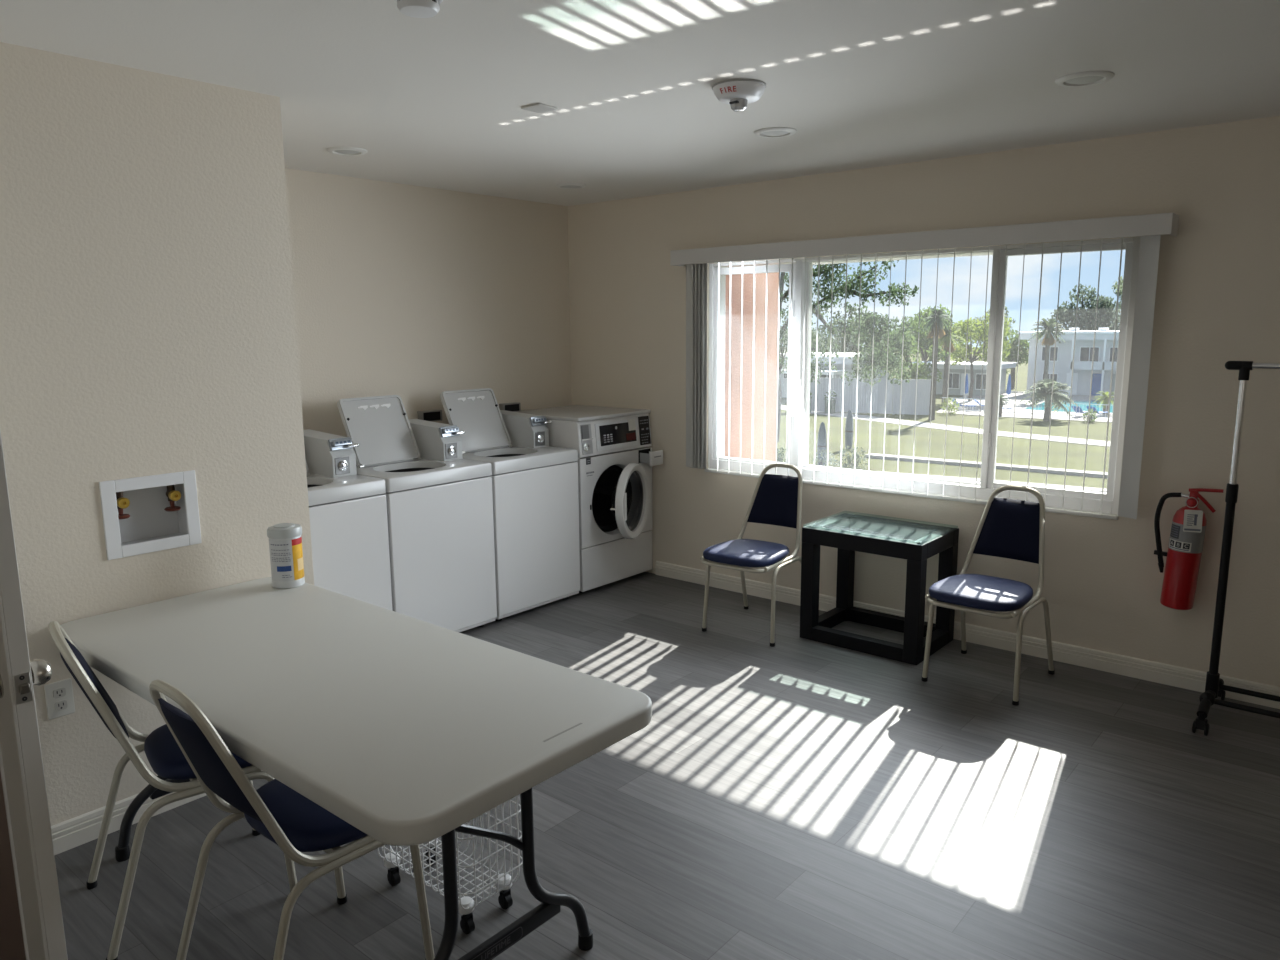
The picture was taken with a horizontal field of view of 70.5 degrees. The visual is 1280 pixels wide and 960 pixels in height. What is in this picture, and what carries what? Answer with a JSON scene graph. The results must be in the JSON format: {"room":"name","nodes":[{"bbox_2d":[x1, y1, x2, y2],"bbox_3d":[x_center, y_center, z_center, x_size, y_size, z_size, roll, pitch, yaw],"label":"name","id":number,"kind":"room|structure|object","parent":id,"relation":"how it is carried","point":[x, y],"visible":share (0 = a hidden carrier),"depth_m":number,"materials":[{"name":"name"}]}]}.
{"room":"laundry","nodes":[
{"label":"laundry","id":0,"kind":"room"},
{"bbox_2d":[0,42,313,825],"bbox_3d":[-2.667,-0.024,2.744,1.318,2.440,2.816,8,12,39],"label":"wall","id":1,"kind":"structure","parent":0,"point":[148,321],"depth_m":2.90,"materials":[{"name":"beige paint"}]},
{"bbox_2d":[0,430,67,959],"bbox_3d":[-1.518,0.281,1.990,0.921,2.048,0.140,8,12,39],"label":"door","id":2,"kind":"structure","parent":1,"relation":"in","point":[31,920],"depth_m":1.77,"materials":[{"name":"white paint"}]},
{"bbox_2d":[44,678,74,719],"bbox_3d":[-1.818,0.686,2.837,0.009,0.116,0.076,8,12,39],"label":"wall socket","id":3,"kind":"object","parent":1,"relation":"attached to","point":[59,697],"visible":1,"depth_m":2.83,"materials":[{"name":"white plastic"}]},
{"bbox_2d":[53,687,65,697],"bbox_3d":[-1.817,0.666,2.832,0.004,0.030,0.034,8,12,39],"label":"receptacle","id":4,"kind":"object","parent":3,"relation":"attached to","point":[58,692],"depth_m":2.83,"materials":[{"name":"grey plastic"}]},
{"bbox_2d":[55,700,66,710],"bbox_3d":[-1.817,0.707,2.839,0.004,0.030,0.034,8,12,39],"label":"receptacle","id":5,"kind":"object","parent":3,"relation":"attached to","point":[60,705],"depth_m":2.84,"materials":[{"name":"grey plastic"}]},
{"bbox_2d":[99,470,201,559],"bbox_3d":[-1.647,0.107,3.022,0.097,0.255,0.298,8,12,39],"label":"washer outlet box","id":6,"kind":"object","parent":1,"relation":"attached to","point":[152,513],"visible":1,"depth_m":3.04,"materials":[{"name":"white plastic"}]},
{"bbox_2d":[116,492,129,518],"bbox_3d":[-1.693,0.075,2.949,0.064,0.102,0.051,8,12,39],"label":"tap","id":7,"kind":"object","parent":6,"relation":"on","point":[122,503],"depth_m":2.94,"materials":[{"name":"gold metal"}]},
{"bbox_2d":[164,485,180,511],"bbox_3d":[-1.588,0.053,3.072,0.064,0.102,0.051,8,12,39],"label":"tap","id":8,"kind":"object","parent":6,"relation":"on","point":[173,495],"depth_m":3.06,"materials":[{"name":"gold metal"}]},
{"bbox_2d":[51,770,261,854],"bbox_3d":[-2.146,1.201,2.518,0.015,0.092,2.816,8,12,39],"label":"baseboard","id":9,"kind":"structure","parent":1,"relation":"attached to","point":[74,832],"depth_m":2.94,"materials":[{"name":"beige paint"}]},
{"bbox_2d":[285,168,571,436],"bbox_3d":[-1.451,-0.474,5.339,0.200,2.440,2.784,8,12,39],"label":"wall","id":10,"kind":"structure","parent":0,"point":[416,294],"depth_m":5.30,"materials":[{"name":"beige paint"}]},
{"bbox_2d":[417,409,441,421],"bbox_3d":[-1.250,-0.381,5.393,0.054,0.065,0.150,8,12,39],"label":"box","id":11,"kind":"object","parent":10,"relation":"attached to","point":[428,415],"visible":0.85,"depth_m":5.37,"materials":[{"name":"grey plastic"}]},
{"bbox_2d":[499,402,520,410],"bbox_3d":[-0.842,-0.466,5.872,0.054,0.065,0.150,8,12,39],"label":"box","id":12,"kind":"object","parent":10,"relation":"attached to","point":[515,406],"visible":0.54,"depth_m":5.84,"materials":[{"name":"grey plastic"}]},
{"bbox_2d":[0,0,1279,205],"bbox_3d":[0.164,-1.215,1.969,6.800,0.120,6.000,8,12,39],"label":"ceiling","id":13,"kind":"structure","parent":0,"point":[436,101],"depth_m":2.93,"materials":[{"name":"white paint"}]},
{"bbox_2d":[326,146,366,155],"bbox_3d":[-1.342,-1.505,4.147,0.180,0.012,0.180,8,12,39],"label":"recessed light","id":14,"kind":"object","parent":13,"relation":"in","point":[347,151],"visible":1,"depth_m":4.12,"materials":[{"name":"white"}]},
{"bbox_2d":[335,150,359,153],"bbox_3d":[-1.342,-1.503,4.147,0.121,0.008,0.121,8,12,39],"label":"diffuser","id":15,"kind":"object","parent":14,"relation":"attached to","point":[336,151],"depth_m":4.14,"materials":[{"name":"grey plastic"}]},
{"bbox_2d":[396,0,442,17],"bbox_3d":[-0.541,-1.165,2.210,0.124,0.047,0.124,8,12,39],"label":"smoke detector","id":16,"kind":"object","parent":13,"relation":"attached to","point":[412,8],"visible":1,"depth_m":2.19,"materials":[{"name":"white plastic"}]},
{"bbox_2d":[521,103,557,112],"bbox_3d":[-0.375,-1.383,3.365,0.103,0.007,0.103,8,12,39],"label":"cover plate","id":17,"kind":"object","parent":13,"relation":"attached to","point":[538,107],"visible":1,"depth_m":3.35,"materials":[{"name":"grey plastic"}]},
{"bbox_2d":[555,183,585,188],"bbox_3d":[-0.399,-1.696,5.225,0.180,0.012,0.180,8,12,39],"label":"recessed light","id":18,"kind":"object","parent":13,"relation":"in","point":[561,185],"visible":1,"depth_m":5.20,"materials":[{"name":"white"}]},
{"bbox_2d":[561,185,579,187],"bbox_3d":[-0.399,-1.694,5.225,0.121,0.008,0.121,8,12,39],"label":"diffuser","id":19,"kind":"object","parent":18,"relation":"attached to","point":[562,186],"depth_m":5.20,"materials":[{"name":"grey plastic"}]},
{"bbox_2d":[712,79,766,111],"bbox_3d":[0.339,-1.305,3.096,0.186,0.082,0.186,8,12,39],"label":"fire alarm strobe","id":20,"kind":"object","parent":13,"relation":"attached to","point":[738,93],"visible":1,"depth_m":3.04,"materials":[{"name":"white plastic"}]},
{"bbox_2d":[754,127,796,137],"bbox_3d":[0.571,-1.466,3.824,0.180,0.012,0.180,8,12,39],"label":"recessed light","id":21,"kind":"object","parent":13,"relation":"in","point":[771,132],"visible":1,"depth_m":3.80,"materials":[{"name":"white"}]},
{"bbox_2d":[761,131,788,135],"bbox_3d":[0.571,-1.465,3.824,0.121,0.008,0.121,8,12,39],"label":"diffuser","id":22,"kind":"object","parent":21,"relation":"attached to","point":[763,133],"depth_m":3.81,"materials":[{"name":"grey plastic"}]},
{"bbox_2d":[1055,71,1114,86],"bbox_3d":[1.487,-1.339,3.028,0.180,0.012,0.180,8,12,39],"label":"recessed light","id":23,"kind":"object","parent":13,"relation":"in","point":[1086,78],"visible":1,"depth_m":3.01,"materials":[{"name":"white"}]},
{"bbox_2d":[1065,76,1103,83],"bbox_3d":[1.487,-1.337,3.028,0.121,0.008,0.121,8,12,39],"label":"diffuser","id":24,"kind":"object","parent":23,"relation":"attached to","point":[1077,79],"depth_m":3.02,"materials":[{"name":"grey plastic"}]},
{"bbox_2d":[55,572,1279,959],"bbox_3d":[0.185,1.309,2.397,6.800,0.120,6.000,8,12,39],"label":"floor","id":25,"kind":"structure","parent":0,"point":[797,798],"depth_m":2.94,"materials":[{"name":"grey laminate"}]},
{"bbox_2d":[48,621,296,959],"bbox_3d":[-1.296,0.780,2.621,0.616,0.874,0.449,-8,12,-36],"label":"chair","id":26,"kind":"object","parent":25,"relation":"on","point":[163,753],"visible":0.48,"depth_m":2.42,"materials":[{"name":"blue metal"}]},
{"bbox_2d":[149,680,434,959],"bbox_3d":[-0.834,0.836,2.264,0.449,0.874,0.616,8,12,39],"label":"chair","id":27,"kind":"object","parent":25,"relation":"on","point":[281,814],"visible":0.66,"depth_m":2.11,"materials":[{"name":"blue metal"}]},
{"bbox_2d":[303,429,392,610],"bbox_3d":[-1.697,0.282,4.388,0.702,1.271,0.670,8,12,39],"label":"washing machine","id":28,"kind":"object","parent":25,"relation":"on","point":[348,510],"visible":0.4,"depth_m":4.30,"materials":[{"name":"white metal"}]},
{"bbox_2d":[61,577,651,959],"bbox_3d":[-0.878,0.855,2.549,1.825,0.742,0.765,8,12,39],"label":"folding table","id":29,"kind":"object","parent":25,"relation":"on","point":[407,730],"visible":0.92,"depth_m":2.21,"materials":[{"name":"white plastic"}]},
{"bbox_2d":[267,523,304,588],"bbox_3d":[-1.244,0.264,3.184,0.115,0.218,0.115,8,12,39],"label":"wipes canister","id":30,"kind":"object","parent":29,"relation":"on","point":[285,539],"visible":1,"depth_m":3.14,"materials":[{"name":"white plastic"}]},
{"bbox_2d":[337,395,496,631],"bbox_3d":[-1.268,0.193,4.892,0.702,1.271,0.670,8,12,39],"label":"washing machine","id":31,"kind":"object","parent":25,"relation":"on","point":[439,502],"visible":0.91,"depth_m":4.76,"materials":[{"name":"white metal"}]},
{"bbox_2d":[377,795,522,933],"bbox_3d":[-0.556,1.019,2.602,0.449,0.396,0.229,8,12,39],"label":"wire cart","id":32,"kind":"object","parent":25,"relation":"on","point":[503,882],"visible":0.59,"depth_m":2.54,"materials":[{"name":"white metal"}]},
{"bbox_2d":[384,852,400,885],"bbox_3d":[-0.735,1.158,2.690,0.049,0.096,0.047,8,12,39],"label":"caster","id":33,"kind":"object","parent":32,"relation":"on","point":[393,876],"depth_m":2.68,"materials":[{"name":"black plastic"}]},
{"bbox_2d":[423,838,437,864],"bbox_3d":[-0.647,1.139,2.794,0.049,0.096,0.047,8,12,39],"label":"caster","id":34,"kind":"object","parent":32,"relation":"on","point":[432,842],"depth_m":2.78,"materials":[{"name":"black plastic"}]},
{"bbox_2d":[458,896,474,933],"bbox_3d":[-0.475,1.192,2.475,0.049,0.096,0.047,8,12,39],"label":"caster","id":35,"kind":"object","parent":32,"relation":"on","point":[467,925],"depth_m":2.46,"materials":[{"name":"black plastic"}]},
{"bbox_2d":[495,873,512,908],"bbox_3d":[-0.387,1.173,2.579,0.049,0.096,0.047,8,12,39],"label":"caster","id":36,"kind":"object","parent":32,"relation":"on","point":[505,900],"depth_m":2.57,"materials":[{"name":"black plastic"}]},
{"bbox_2d":[440,388,579,620],"bbox_3d":[-0.839,0.103,5.396,0.702,1.271,0.670,8,12,39],"label":"washing machine","id":37,"kind":"object","parent":25,"relation":"on","point":[535,482],"visible":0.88,"depth_m":5.25,"materials":[{"name":"white metal"}]},
{"bbox_2d":[513,405,662,592],"bbox_3d":[-0.328,0.106,5.866,0.911,1.100,0.684,8,12,39],"label":"washer","id":38,"kind":"object","parent":25,"relation":"on","point":[616,459],"visible":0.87,"depth_m":5.68,"materials":[{"name":"white metal"}]},
{"bbox_2d":[640,419,648,442],"bbox_3d":[0.032,-0.314,5.846,0.015,0.148,0.078,8,12,39],"label":"print","id":39,"kind":"object","parent":38,"relation":"attached to","point":[644,423],"depth_m":5.84,"materials":[{"name":"grey"}]},
{"bbox_2d":[700,463,801,646],"bbox_3d":[0.629,0.380,4.881,0.449,0.874,0.616,6,12,35],"label":"chair","id":40,"kind":"object","parent":25,"relation":"on","point":[776,499],"visible":0.93,"depth_m":4.91,"materials":[{"name":"blue fabric"}]},
{"bbox_2d":[800,513,958,664],"bbox_3d":[1.242,0.535,4.720,0.647,0.612,0.470,8,12,39],"label":"side table","id":41,"kind":"object","parent":25,"relation":"on","point":[839,531],"visible":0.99,"depth_m":4.67,"materials":[{"name":"black wood"}]},
{"bbox_2d":[921,485,1054,705],"bbox_3d":[1.604,0.497,4.141,0.449,0.874,0.616,8,13,41],"label":"chair","id":42,"kind":"object","parent":25,"relation":"on","point":[1014,529],"visible":1,"depth_m":4.17,"materials":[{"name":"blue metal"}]},
{"bbox_2d":[1192,361,1279,735],"bbox_3d":[2.712,0.306,3.401,0.996,1.480,0.476,8,12,39],"label":"rack","id":43,"kind":"object","parent":25,"relation":"on","point":[1215,687],"visible":1,"depth_m":3.65,"materials":[{"name":"black metal"}]},
{"bbox_2d":[568,116,1279,686],"bbox_3d":[2.115,-0.356,4.464,6.800,2.440,0.444,8,12,39],"label":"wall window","id":44,"kind":"structure","parent":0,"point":[1217,300],"depth_m":4.26,"materials":[{"name":"beige paint"}]},
{"bbox_2d":[704,468,1117,519],"bbox_3d":[1.325,0.053,4.947,2.350,0.019,0.072,8,12,39],"label":"sill","id":45,"kind":"structure","parent":44,"relation":"attached to","point":[1104,515],"depth_m":4.79,"materials":[{"name":"paint"}]},
{"bbox_2d":[670,213,1178,518],"bbox_3d":[1.250,-0.604,4.774,2.660,1.328,0.133,8,12,39],"label":"vertical blind","id":46,"kind":"object","parent":44,"relation":"attached to","point":[1150,228],"visible":0.94,"depth_m":4.47,"materials":[{"name":"white plastic"}]},
{"bbox_2d":[709,237,1139,513],"bbox_3d":[1.368,-0.584,4.897,2.350,1.254,0.142,8,12,39],"label":"window","id":47,"kind":"structure","parent":44,"relation":"attached to","point":[1054,496],"depth_m":4.74,"materials":[{"name":"white plastic"}]},
{"bbox_2d":[655,561,1279,708],"bbox_3d":[2.269,0.870,4.246,5.640,0.092,0.015,8,12,39],"label":"baseboard","id":48,"kind":"structure","parent":44,"relation":"attached to","point":[1181,677],"depth_m":4.47,"materials":[{"name":"beige paint"}]},
{"bbox_2d":[1154,488,1223,609],"bbox_3d":[2.374,0.295,3.945,0.167,0.541,0.197,-2,10,-11],"label":"fire extinguisher","id":49,"kind":"object","parent":44,"relation":"attached to","point":[1189,522],"visible":1,"depth_m":3.91,"materials":[{"name":"red metal"}]},
{"bbox_2d":[1170,525,1188,550],"bbox_3d":[2.328,0.252,3.910,0.018,0.099,0.085,-5,11,-27],"label":"print","id":50,"kind":"object","parent":49,"relation":"attached to","point":[1179,534],"depth_m":3.90,"materials":[{"name":"grey paper"}]},
{"bbox_2d":[1184,514,1200,530],"bbox_3d":[2.354,0.181,3.852,0.060,0.073,0.001,4,11,25],"label":"print","id":51,"kind":"object","parent":49,"relation":"attached to","point":[1192,522],"depth_m":3.85,"materials":[{"name":"white paper"}]},
{"label":"outside","id":52,"kind":"structure","parent":0,"visible":0},
{"bbox_2d":[724,272,778,461],"bbox_3d":[0.344,1.406,7.141,1.445,8.700,0.300,8,12,39],"label":"column","id":53,"kind":"structure","parent":52,"point":[760,278],"depth_m":6.28,"materials":[{"name":"paint"}]},
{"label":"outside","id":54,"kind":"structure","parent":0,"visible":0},
{"bbox_2d":[777,347,1111,488],"bbox_3d":[56.720,-15.065,128.332,230.000,0.300,258.500,8,12,39],"label":"ground","id":55,"kind":"structure","parent":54,"point":[1095,456],"depth_m":52.81,"materials":[{"name":"green plant"}]},
{"bbox_2d":[777,447,785,462],"bbox_3d":[6.859,-1.052,44.495,1.110,1.156,1.036,8,12,39],"label":"shrub","id":56,"kind":"object","parent":55,"relation":"on","point":[780,456],"visible":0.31,"depth_m":44.43,"materials":[{"name":"green plant"}]},
{"bbox_2d":[779,324,787,399],"bbox_3d":[10.950,-8.833,72.067,3.652,7.231,2.556,8,12,39],"label":"broad tree","id":57,"kind":"object","parent":55,"relation":"on","point":[782,350],"visible":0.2,"depth_m":71.66,"materials":[{"name":"green plant"}]},
{"bbox_2d":[782,369,847,377],"bbox_3d":[14.675,-8.820,84.196,8.800,2.850,2.800,8,12,39],"label":"carport","id":58,"kind":"object","parent":55,"relation":"on","point":[832,372],"visible":0.18,"depth_m":80.81,"materials":[{"name":"white"}]},
{"bbox_2d":[817,422,826,465],"bbox_3d":[9.040,-1.781,44.926,0.490,2.200,0.490,8,12,39],"label":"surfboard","id":59,"kind":"object","parent":55,"relation":"on","point":[822,437],"visible":0.85,"depth_m":44.73,"materials":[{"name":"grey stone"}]},
{"bbox_2d":[811,329,832,352],"bbox_3d":[22.400,-16.649,116.086,9.657,7.695,6.242,8,12,39],"label":"broad tree","id":60,"kind":"object","parent":55,"relation":"on","point":[815,332],"visible":0.12,"depth_m":114.85,"materials":[{"name":"green plant"}]},
{"bbox_2d":[813,449,835,466],"bbox_3d":[8.788,-0.886,43.190,1.165,1.258,1.224,8,12,39],"label":"shrub","id":61,"kind":"object","parent":55,"relation":"on","point":[822,461],"visible":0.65,"depth_m":43.13,"materials":[{"name":"green plant"}]},
{"bbox_2d":[780,352,893,399],"bbox_3d":[18.160,-10.318,89.114,11.200,4.100,10.100,8,12,39],"label":"building","id":62,"kind":"structure","parent":55,"relation":"on","point":[848,364],"depth_m":84.43,"materials":[{"name":"grey paint"}]},
{"bbox_2d":[777,260,921,441],"bbox_3d":[9.797,-7.463,50.073,3.150,11.973,12.449,-9,13,-42],"label":"broad tree","id":63,"kind":"object","parent":55,"relation":"on","point":[883,324],"visible":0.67,"depth_m":47.83,"materials":[{"name":"green plant"}]},
{"bbox_2d":[845,410,853,448],"bbox_3d":[11.822,-2.854,51.113,0.490,2.200,0.490,8,12,39],"label":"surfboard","id":64,"kind":"object","parent":55,"relation":"on","point":[849,430],"visible":0.94,"depth_m":50.95,"materials":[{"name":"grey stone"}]},
{"bbox_2d":[836,445,867,469],"bbox_3d":[9.967,-0.859,42.424,1.452,1.551,1.531,8,12,39],"label":"shrub","id":65,"kind":"object","parent":55,"relation":"on","point":[845,450],"visible":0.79,"depth_m":42.33,"materials":[{"name":"green plant"}]},
{"bbox_2d":[820,316,889,352],"bbox_3d":[26.314,-15.538,108.080,10.094,8.184,7.665,8,12,39],"label":"broad tree","id":66,"kind":"object","parent":55,"relation":"on","point":[850,347],"visible":0.25,"depth_m":107.92,"materials":[{"name":"green plant"}]},
{"bbox_2d":[810,377,930,414],"bbox_3d":[17.350,-6.666,71.512,10.866,2.800,0.208,4,11,26],"label":"fence","id":67,"kind":"object","parent":55,"relation":"on","point":[893,391],"visible":0.74,"depth_m":70.98,"materials":[{"name":"grey"}]},
{"bbox_2d":[852,327,915,394],"bbox_3d":[20.784,-9.892,78.411,5.565,7.042,4.261,8,12,39],"label":"broad tree","id":68,"kind":"object","parent":55,"relation":"on","point":[868,361],"visible":0.27,"depth_m":78.61,"materials":[{"name":"green plant"}]},
{"bbox_2d":[883,328,948,409],"bbox_3d":[22.370,-8.993,73.625,5.172,6.812,3.162,2,10,12],"label":"broad tree","id":69,"kind":"object","parent":55,"relation":"on","point":[922,369],"visible":0.52,"depth_m":72.95,"materials":[{"name":"green plant"}]},
{"bbox_2d":[901,316,956,387],"bbox_3d":[27.345,-11.638,85.805,5.846,7.895,3.695,8,12,39],"label":"broad tree","id":70,"kind":"object","parent":55,"relation":"on","point":[924,345],"visible":0.54,"depth_m":85.64,"materials":[{"name":"green plant"}]},
{"bbox_2d":[906,303,965,360],"bbox_3d":[31.127,-14.077,96.118,6.239,9.158,5.868,8,12,39],"label":"broad tree","id":71,"kind":"object","parent":55,"relation":"on","point":[927,312],"visible":0.16,"depth_m":95.20,"materials":[{"name":"green plant"}]},
{"bbox_2d":[920,308,952,419],"bbox_3d":[21.452,-8.354,65.809,2.460,8.174,2.623,8,12,39],"label":"palm tree","id":72,"kind":"object","parent":55,"relation":"on","point":[939,332],"visible":0.91,"depth_m":65.40,"materials":[{"name":"green plant"}]},
{"bbox_2d":[897,317,977,356],"bbox_3d":[36.329,-16.232,111.567,9.635,8.171,6.403,8,12,39],"label":"broad tree","id":73,"kind":"object","parent":55,"relation":"on","point":[915,317],"visible":0.04,"depth_m":109.86,"materials":[{"name":"green plant"}]},
{"bbox_2d":[781,405,1109,446],"bbox_3d":[19.285,-4.458,66.681,5.900,0.030,61.398,-6,11,-31],"label":"path","id":74,"kind":"structure","parent":55,"relation":"on","point":[783,407],"depth_m":59.96,"materials":[{"name":"concrete"}]},
{"bbox_2d":[824,390,835,413],"bbox_3d":[15.040,-6.177,71.561,0.985,1.859,0.986,8,12,39],"label":"planter","id":75,"kind":"object","parent":74,"relation":"on","point":[832,408],"visible":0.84,"depth_m":71.36,"materials":[{"name":"grey"}]},
{"bbox_2d":[928,326,964,406],"bbox_3d":[25.626,-9.491,75.937,2.991,6.959,3.187,8,12,39],"label":"palm tree","id":76,"kind":"object","parent":55,"relation":"on","point":[945,339],"visible":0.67,"depth_m":75.41,"materials":[{"name":"green plant"}]},
{"bbox_2d":[941,397,958,414],"bbox_3d":[24.010,-5.687,70.129,1.469,1.460,1.332,8,12,39],"label":"shrub","id":77,"kind":"object","parent":55,"relation":"on","point":[951,412],"visible":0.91,"depth_m":70.06,"materials":[{"name":"green plant"}]},
{"bbox_2d":[908,361,1016,395],"bbox_3d":[32.028,-10.232,90.909,9.200,3.100,6.600,8,12,39],"label":"annex building","id":78,"kind":"structure","parent":55,"relation":"on","point":[957,377],"depth_m":88.77,"materials":[{"name":"grey paint"}]},
{"bbox_2d":[940,313,1011,400],"bbox_3d":[30.252,-11.062,81.164,5.954,8.254,4.112,8,12,39],"label":"broad tree","id":79,"kind":"object","parent":55,"relation":"on","point":[960,357],"visible":0.54,"depth_m":80.65,"materials":[{"name":"green plant"}]},
{"bbox_2d":[865,453,1107,477],"bbox_3d":[21.995,-0.120,40.590,24.924,0.160,0.801,7,12,37],"label":"kerb","id":80,"kind":"object","parent":55,"relation":"on","point":[872,455],"visible":0.62,"depth_m":44.06,"materials":[{"name":"concrete"}]},
{"bbox_2d":[966,307,1014,361],"bbox_3d":[46.191,-18.528,120.036,6.293,9.721,5.265,8,12,39],"label":"broad tree","id":81,"kind":"object","parent":55,"relation":"on","point":[988,311],"visible":0.13,"depth_m":118.93,"materials":[{"name":"green plant"}]},
{"bbox_2d":[876,471,1106,492],"bbox_3d":[19.437,0.526,36.908,20.195,0.160,0.887,6,11,32],"label":"kerb","id":82,"kind":"object","parent":55,"relation":"on","point":[935,476],"visible":0.18,"depth_m":39.03,"materials":[{"name":"concrete"}]},
{"bbox_2d":[999,394,1008,415],"bbox_3d":[27.004,-5.541,68.133,1.594,1.780,1.537,8,12,39],"label":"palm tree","id":83,"kind":"object","parent":55,"relation":"on","point":[1001,402],"visible":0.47,"depth_m":67.91,"materials":[{"name":"green plant"}]},
{"bbox_2d":[1002,327,1029,388],"bbox_3d":[39.687,-12.939,96.287,5.039,6.718,3.677,8,12,39],"label":"broad tree","id":84,"kind":"object","parent":55,"relation":"on","point":[1023,344],"visible":0.61,"depth_m":95.56,"materials":[{"name":"green plant"}]},
{"bbox_2d":[936,391,1113,422],"bbox_3d":[40.663,-5.907,74.126,36.000,0.040,27.400,8,12,39],"label":"pool deck","id":85,"kind":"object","parent":55,"relation":"on","point":[1019,407],"visible":0.17,"depth_m":73.39,"materials":[{"name":"white concrete"}]},
{"bbox_2d":[950,399,975,409],"bbox_3d":[26.397,-6.183,73.894,1.930,0.820,0.650,8,12,39],"label":"lounger","id":86,"kind":"object","parent":85,"relation":"on","point":[972,406],"visible":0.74,"depth_m":73.66,"materials":[{"name":"blue fabric"}]},
{"bbox_2d":[962,374,968,401],"bbox_3d":[29.225,-8.303,81.049,0.520,2.560,0.507,8,12,39],"label":"closed umbrella","id":87,"kind":"object","parent":85,"relation":"on","point":[966,378],"visible":0.9,"depth_m":80.91,"materials":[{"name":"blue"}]},
{"bbox_2d":[1005,373,1010,402],"bbox_3d":[32.473,-8.093,79.647,0.520,2.560,0.507,8,12,39],"label":"closed umbrella","id":88,"kind":"object","parent":85,"relation":"on","point":[1008,391],"visible":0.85,"depth_m":79.50,"materials":[{"name":"blue fabric"}]},
{"bbox_2d":[942,397,1112,417],"bbox_3d":[33.262,-4.971,64.910,23.534,0.957,0.717,7,12,37],"label":"fence","id":89,"kind":"object","parent":85,"relation":"on","point":[942,397],"visible":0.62,"depth_m":67.48,"materials":[{"name":"white"}]},
{"bbox_2d":[1024,400,1113,412],"bbox_3d":[43.340,-5.659,72.356,21.600,0.020,14.700,8,12,39],"label":"swimming pool","id":90,"kind":"object","parent":85,"relation":"on","point":[1083,406],"visible":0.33,"depth_m":75.25,"materials":[{"name":"liquid"}]},
{"bbox_2d":[1071,406,1086,414],"bbox_3d":[32.998,-5.156,67.512,1.930,0.820,0.650,-7,12,-34],"label":"lounger","id":91,"kind":"object","parent":85,"relation":"on","point":[1075,409],"visible":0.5,"depth_m":67.15,"materials":[{"name":"blue fabric"}]},
{"bbox_2d":[1086,406,1107,416],"bbox_3d":[33.956,-5.095,67.106,1.930,0.820,0.650,-6,11,-29],"label":"lounger","id":92,"kind":"object","parent":85,"relation":"on","point":[1091,407],"visible":0.52,"depth_m":66.75,"materials":[{"name":"blue fabric"}]},
{"bbox_2d":[1028,318,1067,398],"bbox_3d":[37.063,-10.976,82.554,3.343,7.484,3.493,8,12,39],"label":"palm tree","id":93,"kind":"object","parent":55,"relation":"on","point":[1048,340],"visible":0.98,"depth_m":81.98,"materials":[{"name":"green plant"}]},
{"bbox_2d":[1021,379,1078,420],"bbox_3d":[29.201,-5.692,64.982,3.617,3.087,3.827,-2,10,-9],"label":"palm tree","id":94,"kind":"object","parent":55,"relation":"on","point":[1043,387],"visible":0.92,"depth_m":64.52,"materials":[{"name":"green plant"}]},
{"bbox_2d":[1017,328,1118,395],"bbox_3d":[49.107,-11.647,88.382,19.900,6.450,13.100,8,12,39],"label":"apartment building","id":95,"kind":"structure","parent":55,"relation":"on","point":[1104,338],"depth_m":87.01,"materials":[{"name":"grey paint"}]},
{"bbox_2d":[1098,328,1108,330],"bbox_3d":[45.428,-14.754,88.644,0.700,0.350,1.000,8,12,39],"label":"roof vent","id":96,"kind":"object","parent":95,"relation":"attached to","point":[1100,329],"depth_m":88.32,"materials":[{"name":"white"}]},
{"bbox_2d":[1047,284,1120,330],"bbox_3d":[56.267,-18.733,113.924,10.302,12.046,7.171,8,12,39],"label":"broad tree","id":97,"kind":"object","parent":55,"relation":"on","point":[1106,313],"visible":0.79,"depth_m":113.07,"materials":[{"name":"green plant"}]},
{"bbox_2d":[1082,409,1096,422],"bbox_3d":[31.747,-4.523,63.814,1.066,1.024,1.004,8,12,39],"label":"shrub","id":98,"kind":"object","parent":55,"relation":"on","point":[1091,411],"visible":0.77,"depth_m":63.70,"materials":[{"name":"green plant"}]},
{"bbox_2d":[1093,391,1113,413],"bbox_3d":[35.532,-5.842,69.065,1.964,1.919,1.869,0,10,3],"label":"palm tree","id":99,"kind":"object","parent":55,"relation":"on","point":[1105,398],"visible":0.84,"depth_m":68.88,"materials":[{"name":"green plant"}]},
{"bbox_2d":[1110,275,1122,326],"bbox_3d":[65.507,-20.402,118.896,7.527,13.457,6.181,8,12,39],"label":"broad tree","id":100,"kind":"object","parent":55,"relation":"on","point":[1115,286],"visible":0.06,"depth_m":119.54,"materials":[{"name":"green plant"}]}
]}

